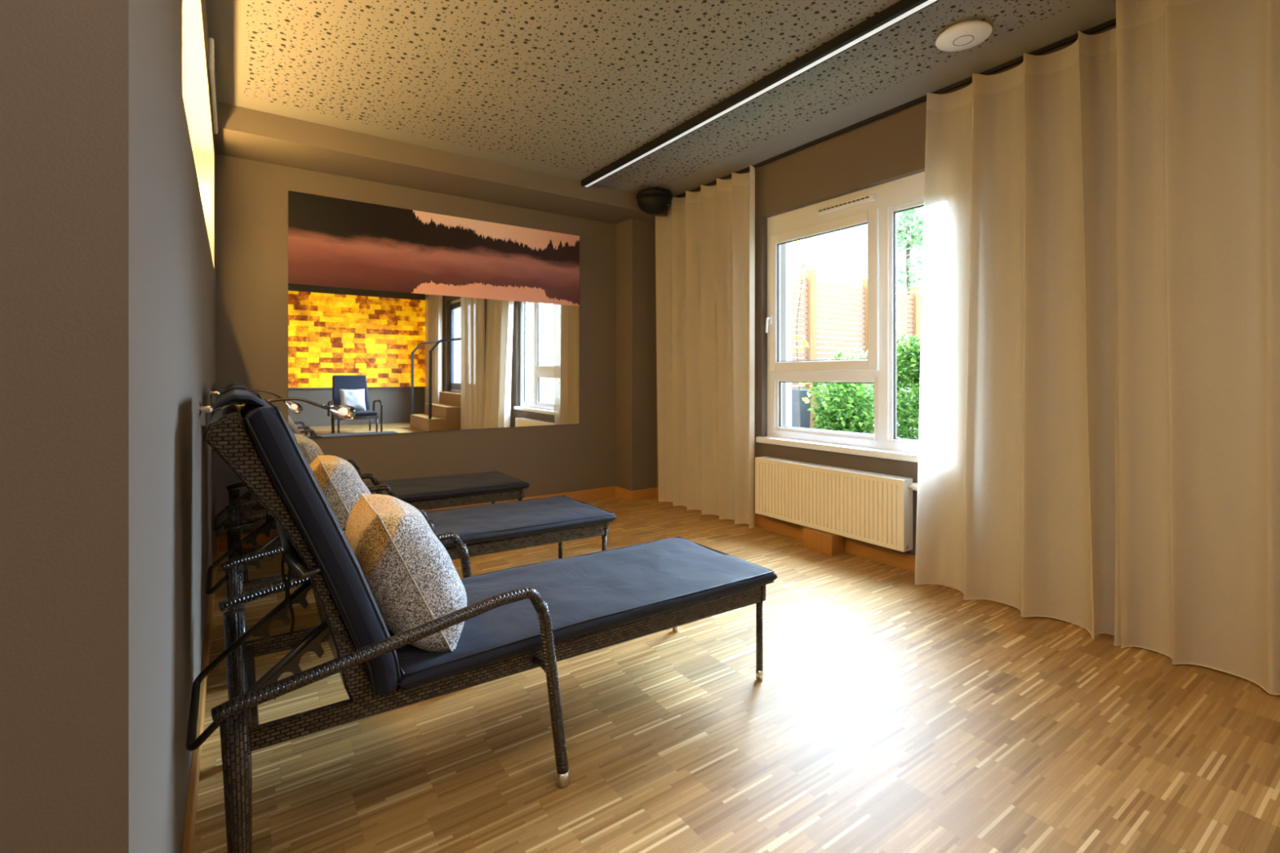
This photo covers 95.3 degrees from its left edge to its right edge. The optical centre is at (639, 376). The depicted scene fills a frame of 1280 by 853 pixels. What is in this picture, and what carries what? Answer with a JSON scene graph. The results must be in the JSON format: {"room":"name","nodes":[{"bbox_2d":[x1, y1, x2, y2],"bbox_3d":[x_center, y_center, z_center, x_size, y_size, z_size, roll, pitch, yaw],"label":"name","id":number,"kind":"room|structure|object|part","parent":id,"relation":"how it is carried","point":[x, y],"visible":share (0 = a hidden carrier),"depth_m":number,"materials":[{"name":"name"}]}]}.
{"room":"spa","nodes":[
{"label":"spa","id":0,"kind":"room"},
{"bbox_2d":[0,0,215,852],"bbox_3d":[-1.960,-0.237,2.184,0.520,2.875,4.035,0,0,-35],"label":"wall","id":1,"kind":"structure","parent":0,"point":[108,270],"depth_m":0.66,"materials":[{"name":"beige paint"}]},
{"bbox_2d":[182,0,213,265],"bbox_3d":[-1.944,-1.035,2.497,0.134,0.730,2.800,0,0,-35],"label":"wall light","id":2,"kind":"object","parent":1,"relation":"attached to","point":[195,92],"depth_m":2.98,"materials":[{"name":"glass"}]},
{"bbox_2d":[181,537,218,852],"bbox_3d":[-1.741,1.150,2.337,0.016,0.100,4.035,0,0,-35],"label":"baseboard","id":3,"kind":"structure","parent":1,"relation":"attached to","point":[188,839],"depth_m":1.75,"materials":[{"name":"brown wood"}]},
{"bbox_2d":[208,37,217,133],"bbox_3d":[-2.313,-1.545,3.166,0.024,0.160,0.900,0,0,-35],"label":"panel","id":4,"kind":"object","parent":1,"relation":"attached to","point":[211,55],"visible":1,"depth_m":2.95,"materials":[{"name":"white plastic"}]},
{"bbox_2d":[209,387,303,413],"bbox_3d":[-2.016,0.133,3.081,0.415,0.148,0.060,0,0,-35],"label":"reading lamp","id":5,"kind":"object","parent":1,"relation":"attached to","point":[295,407],"visible":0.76,"depth_m":3.14,"materials":[{"name":"silver metal"}]},
{"bbox_3d":[-2.031,0.105,3.070,0.299,0.075,0.010,0,0,-35],"label":"stem","id":6,"kind":"part","parent":5,"relation":"part of","materials":[{"name":"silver metal"}]},
{"bbox_2d":[197,397,356,426],"bbox_3d":[-1.299,0.123,2.118,0.489,0.091,0.060,0,0,-35],"label":"reading lamp","id":7,"kind":"object","parent":1,"relation":"attached to","point":[344,411],"visible":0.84,"depth_m":2.17,"materials":[{"name":"silver metal"}]},
{"bbox_3d":[-1.319,0.102,2.104,0.362,0.050,0.010,0,0,-35],"label":"stem","id":8,"kind":"part","parent":7,"relation":"part of","materials":[{"name":"silver metal"}]},
{"bbox_2d":[215,153,615,537],"bbox_3d":[-1.592,-0.237,5.022,4.330,2.875,0.200,0,0,-35],"label":"wall","id":9,"kind":"structure","parent":0,"point":[251,197],"depth_m":4.62,"materials":[{"name":"beige paint"}]},
{"bbox_2d":[288,191,579,437],"bbox_3d":[-1.565,-0.443,4.906,2.393,1.795,0.020,0,0,-35],"label":"wall mirror","id":10,"kind":"object","parent":9,"relation":"attached to","point":[412,321],"visible":0.93,"depth_m":4.76,"materials":[{"name":"multicoloured mirror"}]},
{"bbox_2d":[288,283,579,437],"bbox_3d":[-1.567,-0.107,4.908,2.393,1.125,0.016,0,0,-35],"label":"mirror glass","id":11,"kind":"object","parent":10,"relation":"attached to","point":[406,361],"depth_m":4.77,"materials":[{"name":"multicoloured mirror"}]},
{"bbox_2d":[288,191,579,306],"bbox_3d":[-1.565,-1.005,4.906,2.393,0.670,0.020,0,0,-35],"label":"print","id":12,"kind":"object","parent":10,"relation":"on","point":[335,244],"depth_m":4.76},
{"bbox_2d":[218,485,657,551],"bbox_3d":[-1.359,1.150,4.876,3.514,0.100,0.306,0,0,-35],"label":"baseboard","id":13,"kind":"structure","parent":9,"relation":"attached to","point":[604,492],"depth_m":5.59,"materials":[{"name":"brown wood"}]},
{"bbox_2d":[213,102,667,224],"bbox_3d":[-1.301,-1.597,4.779,3.530,0.155,0.530,0,0,-35],"label":"ceiling beam","id":14,"kind":"structure","parent":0,"point":[244,133],"depth_m":4.32,"materials":[{"name":"brown paint"}]},
{"bbox_2d":[615,217,656,490],"bbox_3d":[-0.041,-0.160,5.804,0.290,2.720,0.290,0,0,-35],"label":"wall pillar","id":15,"kind":"structure","parent":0,"point":[635,238],"depth_m":5.69,"materials":[{"name":"beige paint"}]},
{"bbox_2d":[206,0,1115,196],"bbox_3d":[0.189,-1.750,1.460,5.480,0.150,8.080,0,0,-35],"label":"ceiling","id":16,"kind":"structure","parent":0,"point":[569,89],"depth_m":3.18,"materials":[{"name":"paint"}]},
{"bbox_2d":[635,187,672,214],"bbox_3d":[0.131,-1.567,5.235,0.330,0.216,0.330,0,0,-35],"label":"ceiling speaker","id":17,"kind":"object","parent":16,"relation":"attached to","point":[651,201],"visible":1,"depth_m":5.12,"materials":[{"name":"black plastic"}]},
{"bbox_2d":[581,0,939,187],"bbox_3d":[0.948,-1.650,2.964,0.065,0.050,4.986,0,0,-35],"label":"ceiling light","id":18,"kind":"object","parent":16,"relation":"attached to","point":[901,10],"visible":1,"depth_m":3.20,"materials":[{"name":"black plastic"}]},
{"bbox_2d":[674,17,1115,197],"bbox_3d":[2.265,-1.665,2.688,0.020,0.020,7.380,0,0,-35],"label":"rail","id":19,"kind":"object","parent":16,"relation":"attached to","point":[1110,23],"visible":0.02,"depth_m":3.50,"materials":[{"name":"black metal"}]},
{"bbox_2d":[655,164,755,528],"bbox_3d":[0.541,-0.224,5.059,0.122,2.822,1.244,0,0,-35],"label":"curtain","id":20,"kind":"object","parent":19,"relation":"hanging from","point":[705,240],"visible":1,"depth_m":5.01,"materials":[{"name":"white fabric"}]},
{"bbox_2d":[914,27,1120,645],"bbox_3d":[1.921,-0.223,3.006,0.218,2.825,0.937,0,0,-35],"label":"curtain","id":21,"kind":"object","parent":19,"relation":"hanging from","point":[1018,497],"visible":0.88,"depth_m":2.96,"materials":[{"name":"white fabric"}]},
{"bbox_2d":[935,19,992,51],"bbox_3d":[1.574,-1.653,2.840,0.244,0.043,0.244,0,0,-35],"label":"smoke detector","id":22,"kind":"object","parent":16,"relation":"attached to","point":[966,34],"visible":1,"depth_m":2.81,"materials":[{"name":"white plastic"}]},
{"bbox_2d":[1115,0,1279,694],"bbox_3d":[2.397,-0.235,2.187,0.116,2.850,0.959,0,0,-35],"label":"curtain","id":23,"kind":"object","parent":16,"relation":"hanging from","point":[1198,81],"visible":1,"depth_m":2.39,"materials":[{"name":"white fabric"}]},
{"bbox_2d":[192,496,1279,852],"bbox_3d":[0.208,1.250,1.565,5.330,0.100,7.930,0,0,-35],"label":"floor","id":24,"kind":"structure","parent":0,"point":[888,713],"depth_m":1.92,"materials":[{"name":"brown wood"}]},
{"bbox_2d":[213,382,529,531],"bbox_3d":[-1.737,0.620,3.951,1.857,1.161,0.751,0,0,-35],"label":"sun lounger","id":25,"kind":"object","parent":24,"relation":"on","point":[447,491],"visible":0.36,"depth_m":3.98,"materials":[{"name":"brown wicker"}]},
{"bbox_3d":[-2.598,0.965,3.735,0.061,0.471,0.048,0,0,-35],"label":"leg","id":26,"kind":"part","parent":25,"relation":"part of","materials":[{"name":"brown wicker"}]},
{"bbox_3d":[-2.238,0.965,3.218,0.061,0.471,0.048,0,0,-35],"label":"leg","id":27,"kind":"part","parent":25,"relation":"part of","materials":[{"name":"brown wicker"}]},
{"bbox_2d":[225,382,246,388],"bbox_3d":[-2.425,0.060,3.502,0.107,0.042,0.530,0,0,-35],"label":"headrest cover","id":28,"kind":"object","parent":25,"relation":"attached to","point":[233,384],"depth_m":3.30,"materials":[{"name":"black fabric"}]},
{"bbox_3d":[-2.338,0.666,3.965,0.775,0.142,0.041,0,0,-35],"label":"armrest","id":29,"kind":"part","parent":25,"relation":"part of","materials":[{"name":"wicker"}]},
{"bbox_3d":[-1.933,0.666,3.382,0.775,0.142,0.041,0,0,-35],"label":"armrest","id":30,"kind":"part","parent":25,"relation":"part of","materials":[{"name":"wicker"}]},
{"bbox_2d":[293,433,324,465],"bbox_3d":[-2.082,0.580,3.693,0.275,0.429,0.457,0,0,-42],"label":"throw pillow","id":31,"kind":"object","parent":25,"relation":"on","point":[310,449],"visible":0.2,"depth_m":3.51,"materials":[{"name":"grey fabric"}]},
{"bbox_3d":[-1.988,0.905,4.178,0.104,0.510,0.085,0,0,-35],"label":"leg","id":32,"kind":"part","parent":25,"relation":"part of","materials":[{"name":"metal"}]},
{"bbox_3d":[-1.611,0.905,3.637,0.104,0.510,0.085,0,0,-35],"label":"leg","id":33,"kind":"part","parent":25,"relation":"part of","materials":[{"name":"wicker"}]},
{"bbox_3d":[-1.704,0.852,3.974,1.708,0.072,0.570,0,0,-35],"label":"seat frame","id":34,"kind":"part","parent":25,"relation":"part of","materials":[{"name":"brown wicker"}]},
{"bbox_2d":[205,384,617,610],"bbox_3d":[-1.069,0.620,2.991,1.857,1.161,0.751,0,0,-35],"label":"sun lounger","id":35,"kind":"object","parent":24,"relation":"on","point":[486,529],"visible":0.31,"depth_m":2.97,"materials":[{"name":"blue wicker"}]},
{"bbox_3d":[-1.929,0.965,2.775,0.061,0.471,0.048,0,0,-35],"label":"leg","id":36,"kind":"part","parent":35,"relation":"part of","materials":[{"name":"brown wicker"}]},
{"bbox_3d":[-1.569,0.965,2.258,0.061,0.471,0.048,0,0,-35],"label":"leg","id":37,"kind":"part","parent":35,"relation":"part of","materials":[{"name":"brown wicker"}]},
{"bbox_2d":[221,384,253,395],"bbox_3d":[-1.756,0.060,2.542,0.108,0.042,0.530,0,0,-35],"label":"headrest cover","id":38,"kind":"object","parent":35,"relation":"attached to","point":[233,387],"depth_m":2.34,"materials":[{"name":"black fabric"}]},
{"bbox_3d":[-1.645,0.469,2.589,0.370,0.768,0.562,0,0,-35],"label":"backrest","id":39,"kind":"part","parent":35,"relation":"part of","materials":[{"name":"brown wicker"}]},
{"bbox_3d":[-1.669,0.666,3.005,0.775,0.142,0.041,0,0,-35],"label":"armrest","id":40,"kind":"part","parent":35,"relation":"part of","materials":[{"name":"wicker"}]},
{"bbox_3d":[-1.264,0.666,2.422,0.775,0.142,0.041,0,0,-35],"label":"armrest","id":41,"kind":"part","parent":35,"relation":"part of","materials":[{"name":"wicker"}]},
{"bbox_2d":[309,454,371,528],"bbox_3d":[-1.383,0.580,2.717,0.310,0.432,0.471,0,0,-30],"label":"throw pillow","id":42,"kind":"object","parent":35,"relation":"on","point":[340,482],"visible":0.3,"depth_m":2.54,"materials":[{"name":"grey fabric"}]},
{"bbox_3d":[-1.035,0.852,3.014,1.708,0.072,0.570,0,0,-35],"label":"seat frame","id":43,"kind":"part","parent":35,"relation":"part of","materials":[{"name":"brown wicker"}]},
{"bbox_3d":[-0.942,0.905,2.677,0.104,0.510,0.085,0,0,-35],"label":"leg","id":44,"kind":"part","parent":35,"relation":"part of","materials":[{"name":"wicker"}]},
{"bbox_3d":[-0.506,1.022,3.708,0.027,0.275,0.027,0,0,-35],"label":"leg","id":45,"kind":"part","parent":35,"relation":"part of","materials":[{"name":"wicker"}]},
{"bbox_3d":[-0.201,1.022,3.270,0.027,0.275,0.027,0,0,-35],"label":"leg","id":46,"kind":"part","parent":35,"relation":"part of","materials":[{"name":"wicker"}]},
{"bbox_2d":[186,389,777,852],"bbox_3d":[-0.396,0.620,2.026,1.857,1.161,0.751,0,0,-35],"label":"sun lounger","id":47,"kind":"object","parent":24,"relation":"on","point":[517,620],"visible":0.91,"depth_m":1.59,"materials":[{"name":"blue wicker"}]},
{"bbox_3d":[-1.257,0.965,1.810,0.061,0.471,0.048,0,0,-35],"label":"leg","id":48,"kind":"part","parent":47,"relation":"part of","materials":[{"name":"brown wicker"}]},
{"bbox_3d":[-0.896,0.965,1.293,0.061,0.471,0.048,0,0,-35],"label":"leg","id":49,"kind":"part","parent":47,"relation":"part of","materials":[{"name":"brown wicker"}]},
{"bbox_2d":[212,389,266,408],"bbox_3d":[-1.083,0.060,1.577,0.107,0.042,0.530,0,0,-35],"label":"headrest cover","id":50,"kind":"object","parent":47,"relation":"attached to","point":[237,396],"depth_m":1.38,"materials":[{"name":"black fabric"}]},
{"bbox_3d":[-0.972,0.469,1.623,0.370,0.768,0.562,0,0,-35],"label":"backrest","id":51,"kind":"part","parent":47,"relation":"part of","materials":[{"name":"brown wicker"}]},
{"bbox_2d":[243,399,398,696],"bbox_3d":[-0.925,0.442,1.657,0.338,0.743,0.624,0,0,-35],"label":"cushion","id":52,"kind":"object","parent":47,"relation":"on","point":[277,471],"depth_m":1.42,"materials":[{"name":"blue fabric"}]},
{"bbox_3d":[-0.997,0.666,2.039,0.775,0.142,0.041,0,0,-35],"label":"armrest","id":53,"kind":"part","parent":47,"relation":"part of","materials":[{"name":"wicker"}]},
{"bbox_3d":[-0.591,0.666,1.457,0.775,0.142,0.041,0,0,-35],"label":"armrest","id":54,"kind":"part","parent":47,"relation":"part of","materials":[{"name":"wicker"}]},
{"bbox_2d":[344,493,466,652],"bbox_3d":[-0.717,0.582,1.779,0.318,0.432,0.472,0,0,-30],"label":"throw pillow","id":55,"kind":"object","parent":47,"relation":"on","point":[413,580],"visible":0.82,"depth_m":1.61,"materials":[{"name":"grey fabric"}]},
{"bbox_3d":[-0.647,0.905,2.253,0.104,0.510,0.085,0,0,-35],"label":"leg","id":56,"kind":"part","parent":47,"relation":"part of","materials":[{"name":"wicker"}]},
{"bbox_3d":[-0.362,0.852,2.049,1.708,0.072,0.570,0,0,-35],"label":"seat frame","id":57,"kind":"part","parent":47,"relation":"part of","materials":[{"name":"brown wicker"}]},
{"bbox_3d":[-0.270,0.905,1.711,0.104,0.510,0.085,0,0,-35],"label":"leg","id":58,"kind":"part","parent":47,"relation":"part of","materials":[{"name":"wicker"}]},
{"bbox_3d":[0.472,1.022,2.305,0.027,0.275,0.027,0,0,-35],"label":"leg","id":59,"kind":"part","parent":47,"relation":"part of","materials":[{"name":"wicker"}]},
{"bbox_2d":[656,24,1115,555],"bbox_3d":[2.320,-0.237,2.915,0.280,2.875,7.730,0,0,-35],"label":"wall","id":60,"kind":"structure","parent":0,"point":[891,147],"depth_m":4.13,"materials":[{"name":"beige paint"}]},
{"bbox_2d":[656,488,915,572],"bbox_3d":[1.601,1.150,3.688,0.016,0.100,5.020,0,0,-35],"label":"baseboard","id":61,"kind":"structure","parent":60,"relation":"attached to","point":[895,558],"depth_m":3.88,"materials":[{"name":"brown wood"}]},
{"bbox_2d":[803,527,844,555],"bbox_3d":[1.269,1.133,4.029,0.139,0.135,0.240,0,0,-35],"label":"trim","id":62,"kind":"structure","parent":60,"relation":"attached to","point":[821,541],"depth_m":3.96,"materials":[{"name":"brown wood"}]},
{"bbox_2d":[755,456,917,551],"bbox_3d":[1.314,0.843,4.006,0.121,0.432,1.308,0,0,-35],"label":"radiator","id":63,"kind":"object","parent":60,"relation":"attached to","point":[868,507],"visible":0.95,"depth_m":3.89,"materials":[{"name":"beige metal"}]},
{"bbox_2d":[759,456,912,480],"bbox_3d":[1.287,0.630,4.043,0.085,0.007,1.218,0,0,-35],"label":"grille","id":64,"kind":"object","parent":63,"relation":"attached to","point":[809,466],"depth_m":3.95,"materials":[{"name":"white metal"}]},
{"bbox_3d":[1.633,0.844,3.545,0.083,0.431,0.006,0,0,-35],"label":"panel","id":65,"kind":"part","parent":63,"relation":"part of","materials":[{"name":"white metal"}]},
{"bbox_3d":[1.659,0.665,3.505,0.052,0.052,0.090,0,0,-35],"label":"thermostat knob","id":66,"kind":"part","parent":63,"relation":"part of","materials":[{"name":"white plastic"}]},
{"bbox_2d":[755,171,924,462],"bbox_3d":[1.432,-0.367,4.027,0.165,1.785,1.570,0,0,-35],"label":"window","id":67,"kind":"structure","parent":60,"relation":"in","point":[877,206],"depth_m":3.92,"materials":[{"name":"white plastic"}]},
{"bbox_3d":[1.008,-0.410,4.571,0.059,0.140,0.028,0,0,-35],"label":"handle","id":68,"kind":"part","parent":67,"relation":"part of","materials":[{"name":"white plastic"}]},
{"bbox_2d":[775,377,878,439],"bbox_3d":[1.340,0.220,4.243,0.050,0.450,0.930,0,0,-35],"label":"light","id":69,"kind":"object","parent":67,"relation":"attached to","point":[780,431],"depth_m":4.24,"materials":[{"name":"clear glass"}]},
{"bbox_3d":[1.408,0.502,4.010,0.105,0.045,1.570,0,0,-35],"label":"sill","id":70,"kind":"part","parent":67,"relation":"part of","materials":[{"name":"white plastic"}]},
{"bbox_2d":[817,193,876,215],"bbox_3d":[1.420,-1.183,4.031,0.045,0.045,0.450,0,0,-35],"label":"vent","id":71,"kind":"object","parent":67,"relation":"attached to","point":[865,200],"depth_m":4.01,"materials":[{"name":"white plastic"}]},
{"bbox_2d":[888,198,924,444],"bbox_3d":[1.757,-0.328,3.644,0.050,1.545,0.430,0,0,-35],"label":"light","id":72,"kind":"object","parent":67,"relation":"attached to","point":[906,204],"depth_m":3.78,"materials":[{"name":"clear glass"}]},
{"label":"outside","id":73,"kind":"structure","parent":0,"visible":0},
{"bbox_2d":[820,419,919,439],"bbox_3d":[8.832,1.100,9.811,18.290,0.400,22.000,0,0,-35],"label":"ground","id":74,"kind":"structure","parent":73,"point":[873,420],"depth_m":9.35,"materials":[{"name":"soil"}]},
{"bbox_2d":[786,242,791,426],"bbox_3d":[1.076,-0.600,5.820,0.980,3.000,0.280,0,0,-35],"label":"wall","id":75,"kind":"structure","parent":74,"relation":"on","point":[788,246],"depth_m":5.96,"materials":[{"name":"white paint"}]},
{"bbox_2d":[791,388,810,428],"bbox_3d":[2.130,0.535,7.822,0.239,0.730,0.220,0,0,-35],"label":"planter","id":76,"kind":"object","parent":74,"relation":"on","point":[804,414],"visible":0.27,"depth_m":7.73,"materials":[{"name":"grey"}]},
{"bbox_2d":[791,237,817,427],"bbox_3d":[1.795,-0.350,6.444,0.352,2.501,0.231,0,0,-35],"label":"climbing vine","id":77,"kind":"object","parent":74,"relation":"on","point":[805,343],"visible":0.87,"depth_m":6.41,"materials":[{"name":"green plant"}]},
{"bbox_3d":[1.775,-0.350,6.426,0.172,2.501,0.026,0,0,-35],"label":"stem","id":78,"kind":"part","parent":77,"relation":"part of","materials":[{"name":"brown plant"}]},
{"bbox_2d":[805,351,874,434],"bbox_3d":[2.666,0.315,7.488,1.040,1.252,0.890,0,0,-35],"label":"shrub","id":79,"kind":"object","parent":74,"relation":"on","point":[835,414],"visible":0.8,"depth_m":7.27,"materials":[{"name":"green plant"}]},
{"bbox_2d":[791,270,921,428],"bbox_3d":[3.892,-0.380,10.025,6.200,2.560,0.120,0,0,-35],"label":"fence","id":80,"kind":"object","parent":74,"relation":"on","point":[811,320],"visible":0.27,"depth_m":9.51,"materials":[{"name":"beige wood"}]},
{"bbox_3d":[2.038,-0.350,8.750,1.430,2.380,0.052,0,0,-35],"label":"slat panel","id":81,"kind":"part","parent":80,"relation":"part of","materials":[{"name":"beige wood"}]},
{"bbox_3d":[2.682,-0.380,9.182,0.150,2.560,0.120,0,0,-35],"label":"post","id":82,"kind":"part","parent":80,"relation":"part of","materials":[{"name":"beige wood"}]},
{"bbox_3d":[3.289,-0.350,9.622,1.380,2.380,0.052,0,0,-35],"label":"slat panel","id":83,"kind":"part","parent":80,"relation":"part of","materials":[{"name":"beige wood"}]},
{"bbox_3d":[3.913,-0.380,10.040,0.150,2.560,0.120,0,0,-35],"label":"post","id":84,"kind":"part","parent":80,"relation":"part of","materials":[{"name":"wood"}]},
{"bbox_3d":[4.520,-0.350,10.480,1.380,2.380,0.052,0,0,-35],"label":"slat panel","id":85,"kind":"part","parent":80,"relation":"part of","materials":[{"name":"beige wood"}]},
{"bbox_3d":[5.143,-0.380,10.897,0.150,2.560,0.120,0,0,-35],"label":"post","id":86,"kind":"part","parent":80,"relation":"part of","materials":[{"name":"wood"}]},
{"bbox_2d":[826,346,910,422],"bbox_3d":[3.458,0.223,8.934,1.728,1.374,0.843,0,0,-35],"label":"shrub","id":87,"kind":"object","parent":74,"relation":"on","point":[864,355],"visible":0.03,"depth_m":8.84,"materials":[{"name":"green plant"}]},
{"bbox_2d":[896,333,920,439],"bbox_3d":[3.839,0.227,7.797,1.435,1.582,1.237,0,0,-35],"label":"shrub","id":88,"kind":"object","parent":74,"relation":"on","point":[908,362],"visible":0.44,"depth_m":7.56,"materials":[{"name":"green plant"}]},
{"bbox_3d":[3.731,0.351,7.749,0.213,1.107,0.071,0,0,-8],"label":"stem","id":89,"kind":"part","parent":88,"relation":"part of","materials":[{"name":"plant"}]},
{"bbox_2d":[896,206,924,333],"bbox_3d":[6.912,-1.730,14.610,2.676,5.264,2.037,0,0,-35],"label":"tree","id":90,"kind":"object","parent":74,"relation":"on","point":[908,238],"visible":0.46,"depth_m":14.17,"materials":[{"name":"green plant"}]},
{"bbox_3d":[6.607,-1.400,14.355,0.145,4.602,0.098,0,0,-35],"label":"stem","id":91,"kind":"part","parent":90,"relation":"part of","materials":[{"name":"plant"}]}
]}

